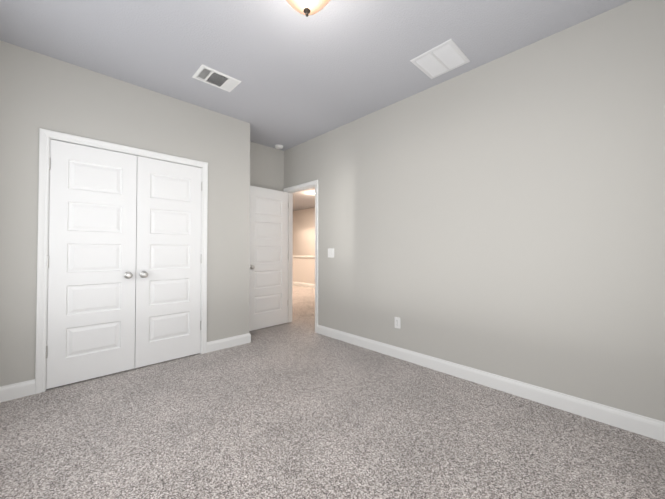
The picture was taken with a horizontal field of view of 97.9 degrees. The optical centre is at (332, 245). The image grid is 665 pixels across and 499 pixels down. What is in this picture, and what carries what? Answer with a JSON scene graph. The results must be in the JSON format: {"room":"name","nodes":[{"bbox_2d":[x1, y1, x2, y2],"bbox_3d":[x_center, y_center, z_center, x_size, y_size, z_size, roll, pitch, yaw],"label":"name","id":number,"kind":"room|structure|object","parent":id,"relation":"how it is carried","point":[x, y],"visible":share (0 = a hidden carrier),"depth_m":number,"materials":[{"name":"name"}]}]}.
{"room":"empty bedroom","nodes":[
{"label":"empty bedroom","id":0,"kind":"room"},
{"bbox_2d":[0,40,249,385],"bbox_3d":[-1.912,-0.182,2.820,2.345,2.720,0.115,1,-1,-44],"label":"wall","id":1,"kind":"structure","parent":0,"point":[38,91],"depth_m":2.55,"materials":[{"name":"grey paint"}]},
{"bbox_2d":[0,379,34,401],"bbox_3d":[-2.479,1.111,2.164,0.358,0.114,0.015,1,-1,-44],"label":"baseboard","id":2,"kind":"structure","parent":1,"relation":"attached to","point":[26,388],"depth_m":2.22,"materials":[{"name":"white paint"}]},
{"bbox_2d":[46,139,136,388],"bbox_3d":[-2.088,0.147,2.546,0.606,2.030,0.099,1,-1,-44],"label":"closet double door","id":3,"kind":"structure","parent":1,"relation":"in","point":[91,261],"depth_m":2.54,"materials":[{"name":"white paint"}]},
{"bbox_2d":[35,128,207,393],"bbox_3d":[-1.911,0.122,2.804,1.324,2.112,0.132,1,-1,-44],"label":"trim","id":4,"kind":"structure","parent":1,"relation":"attached to","point":[45,136],"depth_m":2.35,"materials":[{"name":"white paint"}]},
{"bbox_2d":[135,156,201,367],"bbox_3d":[-1.648,0.153,2.970,0.606,2.030,0.099,1,-1,-44],"label":"closet double door","id":5,"kind":"structure","parent":1,"relation":"in","point":[168,269],"depth_m":2.96,"materials":[{"name":"white paint"}]},
{"bbox_2d":[207,333,250,352],"bbox_3d":[-1.212,1.130,3.382,0.508,0.114,0.015,1,-1,-44],"label":"baseboard","id":6,"kind":"structure","parent":1,"relation":"attached to","point":[233,341],"depth_m":3.37,"materials":[{"name":"white paint"}]},
{"bbox_2d":[250,141,283,190],"bbox_3d":[-1.131,-0.157,4.334,0.880,2.720,0.115,1,-1,-44],"label":"wall","id":7,"kind":"structure","parent":0,"point":[267,167],"depth_m":4.40,"materials":[{"name":"grey paint"}]},
{"bbox_2d":[293,207,314,255],"bbox_3d":[0.488,-0.072,9.556,0.115,2.720,8.500,1,-1,-44],"label":"wall","id":8,"kind":"structure","parent":0,"point":[303,232],"depth_m":11.11,"materials":[{"name":"white paint"}]},
{"bbox_2d":[293,257,314,283],"bbox_3d":[-0.399,0.809,8.689,0.115,0.930,8.500,1,-1,-44],"label":"wall","id":9,"kind":"structure","parent":0,"point":[303,270],"depth_m":9.11,"materials":[{"name":"white paint"}]},
{"bbox_2d":[293,281,314,287],"bbox_3d":[-0.445,1.216,8.638,0.015,0.114,8.500,1,-1,-44],"label":"baseboard","id":10,"kind":"structure","parent":9,"relation":"attached to","point":[304,284],"depth_m":9.06,"materials":[{"name":"white paint"}]},
{"bbox_2d":[293,256,314,257],"bbox_3d":[-0.399,0.340,8.697,0.159,0.057,8.500,1,-1,-44],"label":"trim","id":11,"kind":"structure","parent":9,"relation":"on","point":[304,256],"depth_m":9.07,"materials":[{"name":"white paint"}]},
{"bbox_2d":[0,0,631,210],"bbox_3d":[-1.248,-1.550,6.037,8.100,0.120,12.200,1,-1,-44],"label":"ceiling","id":12,"kind":"structure","parent":0,"point":[331,65],"depth_m":2.22,"materials":[{"name":"grey paint"}]},
{"bbox_2d":[192,64,241,91],"bbox_3d":[-1.070,-1.538,2.684,0.360,0.013,0.250,1,-1,-44],"label":"ceiling vent","id":13,"kind":"object","parent":12,"relation":"in","point":[211,76],"visible":1,"depth_m":2.67,"materials":[{"name":"white plastic"}]},
{"bbox_2d":[275,144,282,148],"bbox_3d":[-0.814,-1.498,4.401,0.128,0.037,0.128,1,-1,-44],"label":"smoke detector","id":14,"kind":"object","parent":12,"relation":"attached to","point":[277,146],"visible":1,"depth_m":4.37,"materials":[{"name":"white plastic"}]},
{"bbox_2d":[286,0,329,16],"bbox_3d":[-0.151,-1.461,1.721,0.336,0.199,0.336,1,-1,-44],"label":"flush-mount ceiling light","id":15,"kind":"object","parent":12,"relation":"attached to","point":[306,8],"visible":1,"depth_m":1.71,"materials":[{"name":"beige glass"}]},
{"bbox_2d":[410,39,469,78],"bbox_3d":[0.902,-1.544,2.423,0.370,0.009,0.350,1,-1,-44],"label":"ceiling vent","id":16,"kind":"object","parent":12,"relation":"in","point":[443,58],"visible":1,"depth_m":2.40,"materials":[{"name":"white"}]},
{"bbox_2d":[0,285,664,498],"bbox_3d":[-1.248,1.290,5.991,8.100,0.120,12.200,1,-1,-44],"label":"floor","id":17,"kind":"structure","parent":0,"point":[297,407],"depth_m":1.76,"materials":[{"name":"carpet"}]},
{"bbox_2d":[284,0,664,421],"bbox_3d":[0.796,-0.178,3.048,0.115,2.720,4.640,1,-1,-44],"label":"wall","id":18,"kind":"structure","parent":0,"point":[503,216],"depth_m":2.25,"materials":[{"name":"grey paint"}]},
{"bbox_2d":[249,186,287,330],"bbox_3d":[-0.937,0.175,4.266,0.705,2.030,0.163,1,-1,-44],"label":"open entry door","id":19,"kind":"structure","parent":18,"relation":"in","point":[268,286],"depth_m":4.26,"materials":[{"name":"white paint"}]},
{"bbox_2d":[283,180,317,332],"bbox_3d":[-0.441,0.147,4.330,0.150,2.112,0.824,1,-1,-44],"label":"door frame","id":20,"kind":"structure","parent":18,"relation":"attached to","point":[302,187],"depth_m":4.54,"materials":[{"name":"white paint"}]},
{"bbox_2d":[328,248,333,257],"bbox_3d":[-0.023,0.094,3.803,0.012,0.120,0.116,1,-1,-44],"label":"rocker light switch","id":21,"kind":"object","parent":18,"relation":"attached to","point":[330,252],"visible":1,"depth_m":3.79,"materials":[{"name":"white plastic"}]},
{"bbox_2d":[395,317,400,328],"bbox_3d":[0.686,0.812,3.058,0.008,0.115,0.070,1,-1,-44],"label":"duplex electrical outlet","id":22,"kind":"object","parent":18,"relation":"attached to","point":[397,323],"visible":1,"depth_m":3.05,"materials":[{"name":"white plastic"}]},
{"bbox_2d":[317,325,664,441],"bbox_3d":[1.038,1.119,2.683,0.015,0.114,3.578,1,-1,-44],"label":"baseboard","id":23,"kind":"structure","parent":18,"relation":"attached to","point":[635,423],"depth_m":2.22,"materials":[{"name":"white paint"}]}
]}

